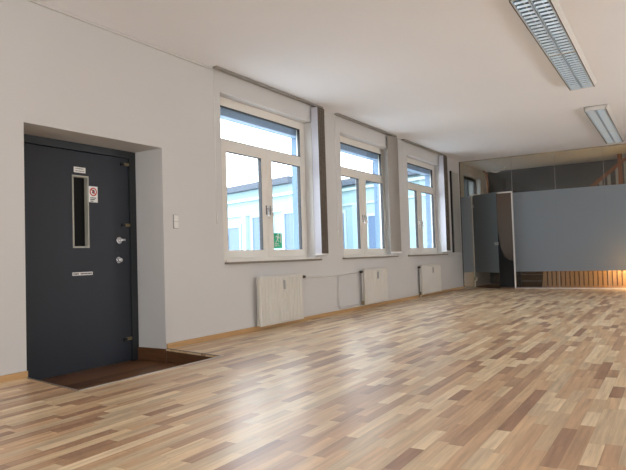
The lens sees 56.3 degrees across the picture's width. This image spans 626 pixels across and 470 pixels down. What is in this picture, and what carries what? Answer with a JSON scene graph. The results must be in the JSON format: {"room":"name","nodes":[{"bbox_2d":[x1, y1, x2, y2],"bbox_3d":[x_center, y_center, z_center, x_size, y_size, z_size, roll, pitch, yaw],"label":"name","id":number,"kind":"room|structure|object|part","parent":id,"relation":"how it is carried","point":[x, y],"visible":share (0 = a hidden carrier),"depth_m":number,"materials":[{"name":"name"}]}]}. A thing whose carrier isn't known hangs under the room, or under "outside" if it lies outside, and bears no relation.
{"room":"exercise studio","nodes":[
{"label":"exercise studio","id":0,"kind":"room"},
{"bbox_2d":[39,360,179,389],"bbox_3d":[-2.003,1.438,5.759,1.548,0.040,1.806,-3,-2,32],"label":"floor","id":1,"kind":"structure","parent":0,"point":[91,377],"depth_m":6.04,"materials":[{"name":"brown wood"}]},
{"bbox_2d":[0,0,489,375],"bbox_3d":[-0.390,-0.274,9.461,0.700,3.648,21.650,-3,-2,32],"label":"wall","id":2,"kind":"structure","parent":0,"point":[63,77],"depth_m":6.81,"materials":[{"name":"paint"}]},
{"bbox_2d":[0,371,27,382],"bbox_3d":[-4.139,1.191,2.609,0.020,0.057,6.077,-3,-2,32],"label":"baseboard","id":3,"kind":"structure","parent":2,"relation":"attached to","point":[9,377],"depth_m":5.07,"materials":[{"name":"brown wood"}]},
{"bbox_2d":[24,134,138,379],"bbox_3d":[-2.542,0.231,6.194,0.164,2.435,1.668,-3,-2,32],"label":"door","id":4,"kind":"structure","parent":2,"relation":"in","point":[81,273],"depth_m":6.23,"materials":[{"name":"black paint"}]},
{"bbox_3d":[-2.535,-0.248,6.293,0.006,0.744,0.169,-3,-2,32],"label":"vision panel glass","id":5,"kind":"part","parent":4,"relation":"part of","materials":[{"name":"black glass"}]},
{"bbox_3d":[-2.506,-0.698,6.277,0.003,0.060,0.145,-3,-2,32],"label":"room plate","id":6,"kind":"part","parent":4,"relation":"part of","materials":[{"name":"white plastic"}]},
{"bbox_3d":[-2.515,-0.249,6.280,0.071,0.778,0.203,-3,-2,32],"label":"vision panel frame","id":7,"kind":"part","parent":4,"relation":"part of","materials":[{"name":"beige metal"}]},
{"bbox_3d":[-2.196,0.285,6.644,0.056,0.071,0.071,-3,-2,32],"label":"knob","id":8,"kind":"part","parent":4,"relation":"part of","materials":[{"name":"silver metal"}]},
{"bbox_2d":[27,0,209,68],"bbox_3d":[-3.582,-2.191,3.794,0.019,0.029,8.580,-3,-2,32],"label":"trim","id":9,"kind":"structure","parent":2,"relation":"attached to","point":[32,1],"depth_m":6.16,"materials":[{"name":"paint"}]},
{"bbox_2d":[26,356,220,390],"bbox_3d":[-1.779,1.251,5.530,0.953,0.004,1.693,-3,-2,32],"label":"trim","id":10,"kind":"structure","parent":2,"relation":"attached to","point":[218,356],"depth_m":4.97,"materials":[{"name":"brown wood"}]},
{"bbox_2d":[138,347,212,364],"bbox_3d":[-1.917,1.359,5.706,1.398,0.189,1.865,-3,-2,32],"label":"trim","id":11,"kind":"structure","parent":2,"relation":"attached to","point":[144,353],"depth_m":6.60,"materials":[{"name":"brown wood"}]},
{"bbox_2d":[173,215,178,228],"bbox_3d":[-1.599,-0.155,6.819,0.017,0.165,0.080,-3,-2,32],"label":"light switch","id":12,"kind":"object","parent":2,"relation":"attached to","point":[175,217],"visible":1,"depth_m":6.80,"materials":[{"name":"grey plastic"}]},
{"bbox_2d":[166,348,219,355],"bbox_3d":[-1.303,1.264,6.310,0.941,0.004,0.020,-4,-3,41],"label":"trim","id":13,"kind":"structure","parent":2,"relation":"attached to","point":[166,348],"depth_m":6.28,"materials":[{"name":"grey metal"}]},
{"bbox_2d":[220,97,321,263],"bbox_3d":[-0.698,-0.717,8.659,0.450,2.245,2.370,-3,-2,32],"label":"window","id":14,"kind":"structure","parent":2,"relation":"in","point":[230,110],"depth_m":8.63,"materials":[{"name":"white plastic"}]},
{"bbox_3d":[-0.973,-0.446,8.176,0.069,1.525,1.046,-3,-2,32],"label":"casement sash","id":15,"kind":"part","parent":14,"relation":"part of","materials":[{"name":"white plastic"}]},
{"bbox_3d":[-0.661,-0.334,8.547,0.060,0.200,0.030,-3,-2,32],"label":"handle","id":16,"kind":"part","parent":14,"relation":"part of","materials":[{"name":"silver metal"}]},
{"bbox_2d":[213,66,328,254],"bbox_3d":[-0.517,-0.908,8.491,0.124,2.438,2.630,-3,-2,32],"label":"vertical blind","id":17,"kind":"object","parent":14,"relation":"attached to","point":[317,112],"visible":1,"depth_m":9.42,"materials":[{"name":"grey fabric"}]},
{"bbox_3d":[-1.240,-1.182,7.411,0.009,1.868,0.007,-3,-2,32],"label":"pull cord","id":18,"kind":"part","parent":17,"relation":"part of","materials":[{"name":"white plastic"}]},
{"bbox_3d":[-0.494,0.382,8.520,0.054,0.027,2.360,-3,-2,32],"label":"sill","id":19,"kind":"part","parent":14,"relation":"part of","materials":[{"name":"stone"}]},
{"bbox_3d":[-0.431,-0.431,9.047,0.069,1.525,0.991,-3,-2,32],"label":"casement sash","id":20,"kind":"part","parent":14,"relation":"part of","materials":[{"name":"white plastic"}]},
{"bbox_2d":[256,274,305,326],"bbox_3d":[-0.436,0.923,8.489,0.136,0.680,1.205,-3,-2,32],"label":"radiator","id":21,"kind":"object","parent":2,"relation":"attached to","point":[279,297],"visible":1,"depth_m":8.34,"materials":[{"name":"white metal"}]},
{"bbox_2d":[167,286,463,347],"bbox_3d":[1.220,1.337,11.232,0.020,0.057,10.874,-3,-2,32],"label":"baseboard","id":22,"kind":"structure","parent":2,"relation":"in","point":[241,331],"depth_m":8.62,"materials":[{"name":"brown wood"}]},
{"bbox_2d":[304,273,356,278],"bbox_3d":[0.326,0.680,9.812,0.024,0.029,1.770,-3,-2,32],"label":"pipe","id":23,"kind":"object","parent":2,"relation":"attached to","point":[347,273],"visible":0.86,"depth_m":9.71,"materials":[{"name":"white metal"}]},
{"bbox_2d":[338,276,359,307],"bbox_3d":[0.634,0.986,10.280,0.024,0.552,0.742,-3,-2,32],"label":"pipe","id":24,"kind":"object","parent":2,"relation":"attached to","point":[338,276],"visible":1,"depth_m":9.97,"materials":[{"name":"white metal"}]},
{"bbox_2d":[340,136,398,258],"bbox_3d":[0.943,-0.672,11.300,0.450,2.245,2.310,-3,-2,32],"label":"window","id":25,"kind":"structure","parent":2,"relation":"in","point":[347,146],"depth_m":11.42,"materials":[{"name":"white plastic"}]},
{"bbox_3d":[0.683,-0.401,10.840,0.069,1.525,0.961,-3,-2,32],"label":"casement sash","id":26,"kind":"part","parent":25,"relation":"part of","materials":[{"name":"white"}]},
{"bbox_2d":[334,113,401,252],"bbox_3d":[1.097,-0.864,11.090,0.088,2.438,2.528,-3,-2,32],"label":"vertical blind","id":27,"kind":"object","parent":25,"relation":"attached to","point":[392,142],"visible":1,"depth_m":11.93,"materials":[{"name":"grey fabric"}]},
{"bbox_3d":[0.404,-1.073,10.049,0.009,1.998,0.007,-3,-2,32],"label":"pull cord","id":28,"kind":"part","parent":27,"relation":"part of","materials":[{"name":"white plastic"}]},
{"bbox_3d":[1.145,0.427,11.156,0.054,0.027,2.310,-3,-2,32],"label":"sill","id":29,"kind":"part","parent":25,"relation":"part of","materials":[{"name":"stone"}]},
{"bbox_3d":[1.196,-0.387,11.666,0.069,1.525,0.968,-3,-2,32],"label":"casement sash","id":30,"kind":"part","parent":25,"relation":"part of","materials":[{"name":"white"}]},
{"bbox_2d":[359,267,388,304],"bbox_3d":[1.147,0.952,11.037,0.136,0.650,1.115,-3,-2,32],"label":"radiator","id":31,"kind":"object","parent":2,"relation":"attached to","point":[374,280],"visible":1,"depth_m":10.97,"materials":[{"name":"white metal"}]},
{"bbox_2d":[407,157,447,256],"bbox_3d":[2.537,-0.629,13.865,0.450,2.245,2.490,-3,-2,32],"label":"window","id":32,"kind":"structure","parent":2,"relation":"in","point":[415,166],"depth_m":14.14,"materials":[{"name":"white plastic"}]},
{"bbox_3d":[2.253,-0.358,13.367,0.069,1.525,0.881,-3,-2,32],"label":"casement sash","id":33,"kind":"part","parent":32,"relation":"part of","materials":[{"name":"white"}]},
{"bbox_2d":[401,139,450,251],"bbox_3d":[2.668,-0.821,13.616,0.124,2.438,2.680,-3,-2,32],"label":"vertical blind","id":34,"kind":"object","parent":32,"relation":"attached to","point":[443,172],"visible":1,"depth_m":14.51,"materials":[{"name":"grey fabric"}]},
{"bbox_3d":[2.739,0.470,13.721,0.054,0.027,2.490,-3,-2,32],"label":"sill","id":35,"kind":"part","parent":32,"relation":"part of","materials":[{"name":"stone"}]},
{"bbox_3d":[2.759,-0.344,14.181,0.069,1.525,1.021,-3,-2,32],"label":"casement sash","id":36,"kind":"part","parent":32,"relation":"part of","materials":[{"name":"white"}]},
{"bbox_2d":[418,263,441,294],"bbox_3d":[2.702,1.012,13.538,0.136,0.665,1.365,-3,-2,32],"label":"radiator","id":37,"kind":"object","parent":2,"relation":"attached to","point":[430,274],"visible":1,"depth_m":13.46,"materials":[{"name":"white metal"}]},
{"bbox_2d":[449,171,460,251],"bbox_3d":[3.796,-0.607,15.526,0.044,2.135,0.680,-3,-2,32],"label":"wall panel","id":38,"kind":"object","parent":2,"relation":"attached to","point":[454,182],"visible":1,"depth_m":15.50,"materials":[{"name":"grey"}]},
{"bbox_2d":[464,176,475,196],"bbox_3d":[4.526,-0.594,17.068,0.060,2.205,1.650,-3,-2,32],"label":"window","id":39,"kind":"structure","parent":2,"relation":"in","point":[466,179],"depth_m":17.11,"materials":[{"name":"black"}]},
{"bbox_2d":[0,288,625,469],"bbox_3d":[2.990,1.121,5.582,9.000,0.020,18.669,-3,-2,32],"label":"floor","id":40,"kind":"structure","parent":0,"point":[465,378],"depth_m":4.07,"materials":[{"name":"brown wood"}]},
{"bbox_2d":[459,143,625,288],"bbox_3d":[7.864,-0.476,13.571,8.995,3.445,0.060,-3,-2,32],"label":"glass wall","id":41,"kind":"structure","parent":40,"relation":"on","point":[581,228],"depth_m":14.54,"materials":[{"name":"grey glass"}]},
{"bbox_2d":[471,191,516,289],"bbox_3d":[4.612,0.140,15.221,1.085,2.530,0.673,-3,-2,32],"label":"door","id":42,"kind":"structure","parent":41,"relation":"in","point":[483,206],"depth_m":15.24,"materials":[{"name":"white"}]},
{"bbox_3d":[4.326,0.183,15.759,0.030,2.500,0.060,-3,-2,32],"label":"hinge post","id":43,"kind":"part","parent":42,"relation":"part of","materials":[{"name":"beige metal"}]},
{"bbox_3d":[5.079,0.129,15.292,0.365,2.530,0.060,-3,-2,32],"label":"frame","id":44,"kind":"part","parent":42,"relation":"part of","materials":[{"name":"white"}]},
{"bbox_2d":[37,0,625,171],"bbox_3d":[3.547,-2.412,6.874,9.700,0.200,21.950,-3,-2,32],"label":"ceiling","id":45,"kind":"structure","parent":0,"point":[461,80],"depth_m":7.39,"materials":[{"name":"paint"}]},
{"bbox_2d":[509,0,596,90],"bbox_3d":[3.021,-2.247,7.104,0.390,0.077,3.790,-3,-2,32],"label":"ceiling light","id":46,"kind":"object","parent":45,"relation":"attached to","point":[546,21],"visible":1,"depth_m":6.70,"materials":[{"name":"grey metal"}]},
{"bbox_2d":[583,104,624,143],"bbox_3d":[5.892,-2.169,11.724,0.390,0.077,3.830,-3,-2,32],"label":"ceiling light","id":47,"kind":"object","parent":45,"relation":"attached to","point":[602,117],"visible":1,"depth_m":11.23,"materials":[{"name":"grey metal"}]},
{"bbox_2d":[483,170,488,192],"bbox_3d":[4.998,-1.011,16.811,0.171,1.721,0.060,-3,-2,32],"label":"pipe","id":48,"kind":"object","parent":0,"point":[487,185],"visible":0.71,"depth_m":16.79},
{"bbox_2d":[494,192,516,283],"bbox_3d":[5.918,0.097,17.856,0.830,2.774,0.118,-3,-2,32],"label":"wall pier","id":49,"kind":"object","parent":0,"point":[503,200],"visible":0.43,"depth_m":17.83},
{"bbox_2d":[476,284,541,287],"bbox_3d":[8.637,1.427,14.655,9.000,0.275,2.651,-3,-2,32],"label":"floor","id":50,"kind":"structure","parent":0,"point":[486,285],"depth_m":16.35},
{"bbox_2d":[498,154,625,286],"bbox_3d":[7.747,-0.382,15.704,5.145,3.458,1.600,-3,-2,32],"label":"staircase","id":51,"kind":"structure","parent":50,"relation":"on","point":[506,266],"depth_m":16.12,"materials":[{"name":"brown wood"}]},
{"bbox_3d":[5.443,0.651,16.200,0.580,1.570,0.040,-3,-2,32],"label":"panel","id":52,"kind":"part","parent":51,"relation":"part of","materials":[{"name":"black plastic"}]},
{"bbox_3d":[7.519,-1.313,15.744,1.856,1.487,0.060,-3,-2,32],"label":"handrail","id":53,"kind":"part","parent":51,"relation":"part of","materials":[{"name":"brown wood"}]},
{"bbox_3d":[8.109,-1.215,15.376,0.100,1.838,0.100,-3,-2,32],"label":"newel post","id":54,"kind":"part","parent":51,"relation":"part of","materials":[{"name":"brown wood"}]},
{"bbox_2d":[542,270,625,287],"bbox_3d":[7.891,0.806,14.299,4.364,0.984,0.080,-3,-2,32],"label":"balustrade","id":55,"kind":"object","parent":50,"relation":"on","point":[616,278],"visible":0.41,"depth_m":14.88,"materials":[{"name":"brown wood"}]},
{"bbox_3d":[7.894,1.268,14.279,4.350,0.059,0.046,-3,-2,32],"label":"rail","id":56,"kind":"part","parent":55,"relation":"part of","materials":[{"name":"brown wood"}]},
{"bbox_2d":[486,159,624,283],"bbox_3d":[9.363,-0.286,15.970,9.000,3.748,0.300,-3,-2,32],"label":"wall","id":57,"kind":"structure","parent":0,"point":[576,175],"depth_m":17.26,"materials":[{"name":"grey paint"}]},
{"label":"outside","id":58,"kind":"structure","parent":0,"visible":0},
{"bbox_3d":[-12.068,3.173,28.052,39.580,0.200,55.000,-3,-2,32],"label":"ground","id":59,"kind":"structure","parent":58,"visible":0},
{"bbox_2d":[227,176,293,249],"bbox_3d":[-2.925,0.422,22.978,1.750,4.360,9.536,0,-3,-41],"label":"building","id":60,"kind":"structure","parent":59,"relation":"on","point":[242,200],"depth_m":21.07,"materials":[{"name":"paint"}]},
{"bbox_3d":[-2.950,0.905,22.046,0.011,2.350,0.789,0,-3,-41],"label":"pane","id":61,"kind":"part","parent":60,"relation":"part of","materials":[{"name":"blue"}]},
{"bbox_3d":[-1.939,0.683,20.900,0.011,2.650,0.603,0,-3,-41],"label":"pane","id":62,"kind":"part","parent":60,"relation":"part of","materials":[{"name":"blue"}]},
{"bbox_3d":[-3.647,-0.936,22.762,0.120,0.620,9.032,0,-3,-41],"label":"cornice","id":63,"kind":"part","parent":60,"relation":"part of","materials":[{"name":"grey"}]},
{"bbox_3d":[-0.756,0.599,19.561,0.011,2.650,0.487,0,-3,-41],"label":"pane","id":64,"kind":"part","parent":60,"relation":"part of","materials":[{"name":"blue"}]},
{"bbox_2d":[341,162,468,248],"bbox_3d":[4.378,-0.193,20.792,5.250,4.990,5.003,0,-3,-41],"label":"building","id":65,"kind":"structure","parent":59,"relation":"on","point":[350,240],"depth_m":19.97,"materials":[{"name":"paint"}]},
{"bbox_3d":[1.095,0.568,20.950,0.011,2.700,0.212,0,-3,-41],"label":"pane","id":66,"kind":"part","parent":65,"relation":"part of","materials":[{"name":"blue"}]},
{"bbox_3d":[2.065,0.598,19.823,0.011,2.500,0.383,0,-3,-41],"label":"pane","id":67,"kind":"part","parent":65,"relation":"part of","materials":[{"name":"blue"}]},
{"bbox_3d":[2.520,-1.450,19.218,0.120,0.620,4.926,0,-3,-41],"label":"cornice","id":68,"kind":"part","parent":65,"relation":"part of","materials":[{"name":"grey"}]}
]}

